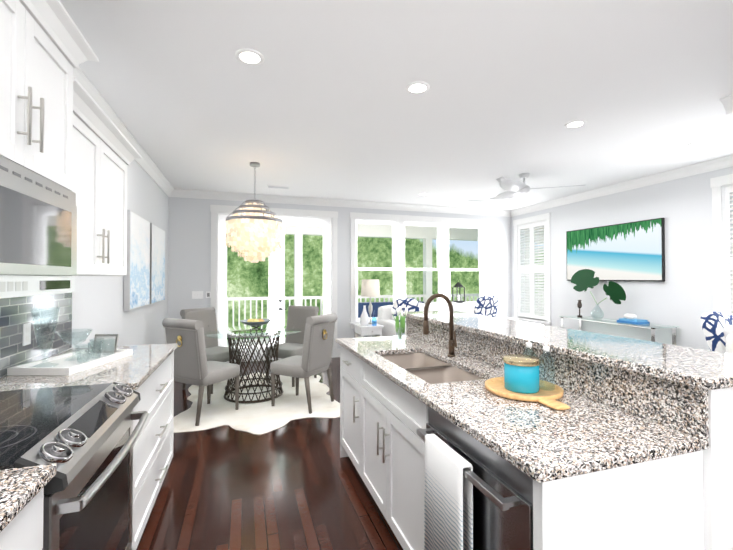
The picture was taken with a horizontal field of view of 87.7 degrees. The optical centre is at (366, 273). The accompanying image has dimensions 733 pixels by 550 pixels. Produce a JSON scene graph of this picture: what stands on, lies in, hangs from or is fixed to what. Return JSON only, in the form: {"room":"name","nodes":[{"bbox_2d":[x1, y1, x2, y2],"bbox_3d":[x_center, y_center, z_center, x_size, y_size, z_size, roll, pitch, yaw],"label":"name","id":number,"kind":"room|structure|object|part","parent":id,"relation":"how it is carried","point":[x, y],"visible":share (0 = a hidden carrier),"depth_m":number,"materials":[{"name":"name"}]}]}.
{"room":"dining room and kitchen","nodes":[
{"label":"dining room and kitchen","id":0,"kind":"room"},
{"bbox_2d":[0,160,167,377],"bbox_3d":[-1.781,0.031,1.673,0.150,2.750,9.100,0,-1,-18],"label":"wall","id":1,"kind":"structure","parent":0,"point":[97,301],"depth_m":3.86,"materials":[{"name":"white paint"}]},
{"bbox_2d":[0,293,71,376],"bbox_3d":[-1.418,0.238,0.800,0.008,0.485,3.720,0,-1,-18],"label":"tile backsplash","id":2,"kind":"structure","parent":1,"relation":"attached to","point":[15,314],"depth_m":2.08,"materials":[{"name":"grey tile"}]},
{"bbox_2d":[22,323,30,345],"bbox_3d":[-1.805,0.322,2.029,0.006,0.115,0.070,0,-1,-18],"label":"outlet","id":3,"kind":"object","parent":2,"relation":"attached to","point":[26,338],"visible":1,"depth_m":2.02,"materials":[{"name":"white plastic"}]},
{"bbox_2d":[0,0,98,190],"bbox_3d":[-1.303,-0.670,1.236,0.463,0.629,0.910,0,-1,-18],"label":"upper cabinet","id":4,"kind":"object","parent":1,"relation":"attached to","point":[45,48],"visible":0.9,"depth_m":1.37,"materials":[{"name":"white wood"}]},
{"bbox_2d":[0,155,76,298],"bbox_3d":[-1.327,-0.138,1.222,0.412,0.427,0.764,0,-1,-18],"label":"microwave","id":5,"kind":"object","parent":4,"relation":"attached to","point":[38,234],"visible":1,"depth_m":1.32,"materials":[{"name":"silver metal"}]},
{"bbox_2d":[72,78,141,275],"bbox_3d":[-1.627,-0.416,2.132,0.398,0.855,1.131,0,-1,-18],"label":"upper cabinet","id":6,"kind":"object","parent":1,"relation":"attached to","point":[105,153],"visible":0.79,"depth_m":2.10,"materials":[{"name":"white wood"}]},
{"bbox_2d":[73,66,176,196],"bbox_3d":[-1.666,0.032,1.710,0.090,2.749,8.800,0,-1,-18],"label":"crown molding","id":7,"kind":"structure","parent":1,"relation":"attached to","point":[145,162],"depth_m":3.62,"materials":[{"name":"white wood"}]},
{"bbox_2d":[124,210,150,310],"bbox_3d":[-2.452,-0.126,4.101,0.052,0.980,0.830,0,-1,-18],"label":"art","id":8,"kind":"object","parent":1,"relation":"attached to","point":[144,281],"depth_m":3.98,"materials":[{"name":"blue fabric"}]},
{"bbox_2d":[151,223,164,303],"bbox_3d":[-2.734,-0.116,4.977,0.052,0.980,0.830,0,-1,-18],"label":"art","id":9,"kind":"object","parent":1,"relation":"attached to","point":[157,234],"depth_m":4.90,"materials":[{"name":"blue fabric"}]},
{"bbox_2d":[136,357,402,549],"bbox_3d":[1.303,1.467,2.648,6.630,0.100,9.100,0,-1,-18],"label":"floor","id":10,"kind":"structure","parent":0,"point":[297,484],"depth_m":2.44,"materials":[{"name":"brown wood"}]},
{"bbox_2d":[0,487,43,549],"bbox_3d":[-1.001,0.951,0.536,0.626,0.884,0.688,0,-1,-18],"label":"base cabinet","id":11,"kind":"object","parent":10,"relation":"on","point":[22,529],"visible":0.48,"depth_m":0.85,"materials":[{"name":"white wood"}]},
{"bbox_2d":[0,343,177,531],"bbox_3d":[-1.105,0.498,0.897,0.645,0.030,3.720,0,-1,-18],"label":"countertop","id":12,"kind":"structure","parent":11,"relation":"on","point":[21,488],"depth_m":1.74,"materials":[{"name":"stone"}]},
{"bbox_2d":[7,307,132,374],"bbox_3d":[-1.589,0.337,2.099,0.300,0.318,0.500,0,-1,0],"label":"tray","id":13,"kind":"object","parent":12,"relation":"on","point":[104,350],"visible":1,"depth_m":2.05,"materials":[{"name":"white"}]},
{"bbox_2d":[0,382,148,549],"bbox_3d":[-1.184,0.934,1.256,0.714,0.935,0.774,0,-1,-18],"label":"range","id":14,"kind":"object","parent":10,"relation":"on","point":[83,437],"visible":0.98,"depth_m":1.27,"materials":[{"name":"silver metal"}]},
{"bbox_2d":[131,351,173,549],"bbox_3d":[-1.496,0.970,2.136,0.663,0.883,1.073,0,-1,-18],"label":"base cabinet","id":15,"kind":"object","parent":10,"relation":"on","point":[152,451],"visible":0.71,"depth_m":2.12,"materials":[{"name":"white wood"}]},
{"bbox_2d":[173,372,339,434],"bbox_3d":[-1.247,1.435,4.489,1.705,0.006,2.316,0,-1,-18],"label":"cowhide rug","id":16,"kind":"object","parent":10,"relation":"on","point":[260,418],"visible":0.67,"depth_m":4.04,"materials":[{"name":"white fur"}]},
{"bbox_2d":[162,318,239,425],"bbox_3d":[-1.655,0.932,3.882,0.490,0.985,0.590,0,-1,27],"label":"dining chair","id":17,"kind":"object","parent":16,"relation":"on","point":[193,365],"visible":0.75,"depth_m":3.65,"materials":[{"name":"grey fabric"}]},
{"bbox_2d":[180,307,240,393],"bbox_3d":[-1.965,0.943,4.845,0.590,0.985,0.490,0,-1,27],"label":"dining chair","id":18,"kind":"object","parent":16,"relation":"on","point":[207,318],"visible":0.5,"depth_m":4.91,"materials":[{"name":"grey fabric"}]},
{"bbox_2d":[204,325,300,402],"bbox_3d":[-1.329,1.053,4.517,1.100,0.752,1.100,0,-1,-18],"label":"dining table","id":19,"kind":"object","parent":16,"relation":"on","point":[278,329],"visible":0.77,"depth_m":4.37,"materials":[{"name":"brown metal"}]},
{"bbox_2d":[240,318,271,331],"bbox_3d":[-1.301,0.602,4.500,0.364,0.146,0.364,0,-1,-18],"label":"fruit bowl","id":20,"kind":"object","parent":19,"relation":"on","point":[255,322],"visible":1,"depth_m":4.45,"materials":[{"name":"grey"}]},
{"bbox_2d":[266,305,318,386],"bbox_3d":[-1.002,0.946,5.154,0.490,0.985,0.590,0,-1,27],"label":"dining chair","id":21,"kind":"object","parent":16,"relation":"on","point":[297,316],"visible":0.62,"depth_m":5.28,"materials":[{"name":"grey fabric"}]},
{"bbox_2d":[270,313,337,413],"bbox_3d":[-0.693,0.935,4.192,0.590,0.985,0.490,0,-1,27],"label":"dining chair","id":22,"kind":"object","parent":16,"relation":"on","point":[317,353],"visible":1,"depth_m":4.03,"materials":[{"name":"grey fabric"}]},
{"bbox_2d":[353,279,383,337],"bbox_3d":[0.042,0.780,6.439,0.445,1.361,0.515,0,-1,-18],"label":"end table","id":23,"kind":"object","parent":10,"relation":"on","point":[370,288],"visible":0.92,"depth_m":6.39,"materials":[{"name":"white wood"}]},
{"bbox_2d":[377,295,518,335],"bbox_3d":[1.452,0.932,6.747,2.400,1.062,0.960,0,-1,-18],"label":"sofa","id":24,"kind":"object","parent":10,"relation":"on","point":[485,305],"depth_m":6.75,"materials":[{"name":"white fabric"}]},
{"bbox_2d":[336,317,708,549],"bbox_3d":[0.379,0.873,2.045,0.626,1.074,2.155,0,-1,-18],"label":"kitchen island","id":25,"kind":"object","parent":10,"relation":"on","point":[383,418],"depth_m":1.27,"materials":[{"name":"white stone"}]},
{"bbox_2d":[391,306,407,340],"bbox_3d":[0.252,0.373,2.897,0.116,0.263,0.121,0,-1,-18],"label":"tulip vase","id":26,"kind":"object","parent":25,"relation":"on","point":[399,328],"visible":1,"depth_m":2.87,"materials":[{"name":"clear glass"}]},
{"bbox_2d":[380,352,482,383],"bbox_3d":[0.327,0.628,2.134,0.418,0.200,0.878,0,-1,-18],"label":"sink","id":27,"kind":"object","parent":25,"relation":"in","point":[427,368],"visible":0.12,"depth_m":2.15,"materials":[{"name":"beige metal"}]},
{"bbox_2d":[423,293,456,356],"bbox_3d":[0.441,0.308,2.258,0.214,0.380,0.091,0,-1,-18],"label":"faucet","id":28,"kind":"object","parent":25,"relation":"on","point":[452,344],"visible":1,"depth_m":2.28,"materials":[{"name":"brown metal"}]},
{"bbox_2d":[416,406,532,549],"bbox_3d":[0.587,0.956,1.351,0.650,0.872,0.598,0,-1,-18],"label":"dishwasher","id":29,"kind":"object","parent":25,"relation":"in","point":[502,504],"visible":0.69,"depth_m":1.13,"materials":[{"name":"silver metal"}]},
{"bbox_2d":[424,434,472,549],"bbox_3d":[0.274,0.849,1.300,0.048,0.505,0.250,0,-1,-18],"label":"towel","id":30,"kind":"object","parent":29,"relation":"hanging from","point":[448,515],"visible":1,"depth_m":1.27,"materials":[{"name":"white fabric"}]},
{"bbox_3d":[0.383,0.431,2.052,0.616,0.190,2.155,0,-1,-18],"label":"kitchen island top","id":31,"kind":"part","parent":25,"relation":"part of","materials":[{"name":"stone"}]},
{"bbox_2d":[485,335,570,409],"bbox_3d":[0.664,0.379,1.545,0.304,0.220,0.397,0,-1,-18],"label":"tray","id":32,"kind":"object","parent":25,"relation":"on","point":[520,380],"visible":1,"depth_m":1.53,"materials":[{"name":"brown wood"}]},
{"bbox_2d":[403,311,732,389],"bbox_3d":[0.851,0.323,2.190,0.500,0.030,2.220,0,-1,-18],"label":"bar","id":33,"kind":"object","parent":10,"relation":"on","point":[706,369],"visible":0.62,"depth_m":1.51,"materials":[{"name":"stone"}]},
{"bbox_2d":[559,269,676,344],"bbox_3d":[3.496,0.688,5.443,0.390,1.522,1.520,0,-1,-18],"label":"console table","id":34,"kind":"object","parent":10,"relation":"on","point":[583,279],"visible":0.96,"depth_m":5.39,"materials":[{"name":"silver metal"}]},
{"bbox_2d":[701,311,732,353],"bbox_3d":[3.619,0.899,3.799,1.120,1.062,0.960,0,-1,-18],"label":"loveseat","id":35,"kind":"object","parent":10,"relation":"on","point":[717,327],"visible":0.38,"depth_m":3.57,"materials":[{"name":"white fabric"}]},
{"bbox_2d":[703,387,732,549],"bbox_3d":[0.749,0.875,2.151,0.142,1.073,2.140,0,-1,-18],"label":"half wall","id":36,"kind":"structure","parent":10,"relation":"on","point":[718,490],"depth_m":1.13,"materials":[{"name":"white paint"}]},
{"bbox_2d":[168,197,511,348],"bbox_3d":[-0.066,0.091,6.920,6.270,2.750,0.160,0,-1,-18],"label":"wall","id":37,"kind":"structure","parent":0,"point":[189,219],"depth_m":6.22,"materials":[{"name":"white paint"}]},
{"bbox_2d":[192,291,202,298],"bbox_3d":[-2.655,0.336,6.003,0.160,0.120,0.010,0,-1,-18],"label":"switch plate","id":38,"kind":"object","parent":37,"relation":"attached to","point":[197,294],"depth_m":6.00,"materials":[{"name":"white plastic"}]},
{"bbox_2d":[206,292,210,297],"bbox_3d":[-2.508,0.336,6.052,0.070,0.100,0.008,0,-1,-18],"label":"switch plate","id":39,"kind":"object","parent":37,"relation":"attached to","point":[208,294],"depth_m":6.05,"materials":[{"name":"white plastic"}]},
{"bbox_2d":[210,205,337,362],"bbox_3d":[-1.515,0.186,6.443,2.080,2.550,0.178,0,-1,-18],"label":"door frame","id":40,"kind":"structure","parent":37,"relation":"attached to","point":[327,220],"depth_m":6.43,"materials":[{"name":"white wood"}]},
{"bbox_2d":[177,189,508,356],"bbox_3d":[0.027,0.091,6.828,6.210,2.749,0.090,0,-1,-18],"label":"crown molding","id":41,"kind":"structure","parent":37,"relation":"attached to","point":[181,193],"depth_m":6.66,"materials":[{"name":"white wood"}]},
{"bbox_2d":[227,223,543,346],"bbox_3d":[-0.154,0.118,8.420,13.000,2.970,2.749,0,-1,-18],"label":"porch","id":42,"kind":"object","parent":37,"relation":"attached to","point":[426,234],"visible":0.12,"depth_m":9.46,"materials":[{"name":"white paint"}]},
{"bbox_2d":[451,280,465,302],"bbox_3d":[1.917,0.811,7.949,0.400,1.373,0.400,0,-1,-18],"label":"lantern","id":43,"kind":"object","parent":42,"relation":"on","point":[458,284],"visible":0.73,"depth_m":7.91,"materials":[{"name":"black metal"}]},
{"bbox_2d":[349,212,488,328],"bbox_3d":[1.061,-0.050,7.257,2.900,2.060,0.210,0,-1,-18],"label":"window frame","id":44,"kind":"structure","parent":37,"relation":"attached to","point":[398,222],"depth_m":7.16,"materials":[{"name":"white wood"}]},
{"bbox_2d":[60,0,732,210],"bbox_3d":[1.303,-1.393,2.681,6.630,0.120,9.100,0,-1,-18],"label":"ceiling","id":45,"kind":"structure","parent":0,"point":[320,101],"depth_m":2.79,"materials":[{"name":"white paint"}]},
{"bbox_2d":[235,48,264,65],"bbox_3d":[-0.719,-1.332,2.356,0.174,0.007,0.174,1,-1,-45],"label":"recessed light","id":46,"kind":"object","parent":45,"relation":"in","point":[249,57],"depth_m":2.35,"materials":[{"name":"white"}]},
{"bbox_2d":[225,162,282,262],"bbox_3d":[-1.329,-0.718,4.536,0.662,1.186,0.664,0,-1,-18],"label":"chandelier","id":47,"kind":"object","parent":45,"relation":"hanging from","point":[252,239],"visible":1,"depth_m":4.34,"materials":[{"name":"silver metal"}]},
{"bbox_2d":[267,185,289,188],"bbox_3d":[-1.320,-1.292,5.723,0.340,0.010,0.120,0,-1,-18],"label":"ceiling vent","id":48,"kind":"object","parent":45,"relation":"in","point":[280,187],"depth_m":5.71,"materials":[{"name":"white"}]},
{"bbox_2d":[405,81,429,93],"bbox_3d":[0.366,-1.328,2.736,0.174,0.007,0.174,1,-1,-45],"label":"recessed light","id":49,"kind":"object","parent":45,"relation":"in","point":[419,87],"depth_m":2.73,"materials":[{"name":"white"}]},
{"bbox_2d":[466,199,485,201],"bbox_3d":[1.923,-1.280,6.714,0.340,0.010,0.120,0,-1,-18],"label":"ceiling vent","id":50,"kind":"object","parent":45,"relation":"in","point":[468,199],"depth_m":6.68,"materials":[{"name":"white"}]},
{"bbox_2d":[489,173,584,199],"bbox_3d":[2.022,-1.181,5.176,1.302,0.244,1.154,0,-1,-18],"label":"ceiling fan","id":51,"kind":"object","parent":45,"relation":"hanging from","point":[514,188],"visible":1,"depth_m":4.96,"materials":[{"name":"grey"}]},
{"bbox_2d":[564,120,586,128],"bbox_3d":[1.850,-1.320,3.382,0.174,0.007,0.174,1,-1,-45],"label":"recessed light","id":52,"kind":"object","parent":45,"relation":"in","point":[577,123],"depth_m":3.37,"materials":[{"name":"white"}]},
{"bbox_2d":[512,166,732,349],"bbox_3d":[4.388,0.054,3.657,0.150,2.750,9.100,0,-1,-18],"label":"wall","id":53,"kind":"structure","parent":0,"point":[681,297],"depth_m":5.08,"materials":[{"name":"white paint"}]},
{"bbox_2d":[512,213,551,325],"bbox_3d":[3.188,-0.050,7.290,0.210,2.060,0.990,0,-1,-18],"label":"window shutter","id":54,"kind":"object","parent":53,"relation":"attached to","point":[542,269],"depth_m":7.25,"materials":[{"name":"white wood"}]},
{"bbox_2d":[509,159,716,216],"bbox_3d":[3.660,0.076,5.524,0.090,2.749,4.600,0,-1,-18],"label":"crown molding","id":55,"kind":"structure","parent":53,"relation":"attached to","point":[711,165],"depth_m":5.41,"materials":[{"name":"white wood"}]},
{"bbox_2d":[566,218,664,281],"bbox_3d":[3.626,-0.303,5.701,0.044,0.830,1.550,0,-1,-18],"label":"tv","id":56,"kind":"object","parent":53,"relation":"attached to","point":[632,251],"visible":1,"depth_m":5.50,"materials":[{"name":"black"}]},
{"bbox_2d":[710,174,732,314],"bbox_3d":[4.241,-0.087,4.016,0.210,2.060,0.990,0,-1,-18],"label":"window frame","id":57,"kind":"structure","parent":53,"relation":"attached to","point":[722,227],"depth_m":4.37,"materials":[{"name":"white wood"}]},
{"bbox_2d":[717,94,732,169],"bbox_3d":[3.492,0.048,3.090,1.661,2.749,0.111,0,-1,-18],"label":"crown molding","id":58,"kind":"structure","parent":53,"relation":"attached to","point":[726,161],"depth_m":4.22,"materials":[{"name":"white wood"}]},
{"label":"outside","id":59,"kind":"structure","parent":0,"visible":0},
{"bbox_2d":[227,192,732,339],"bbox_3d":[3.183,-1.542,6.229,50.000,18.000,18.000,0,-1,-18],"label":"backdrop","id":60,"kind":"structure","parent":59,"point":[247,279],"depth_m":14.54,"materials":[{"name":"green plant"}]}
]}

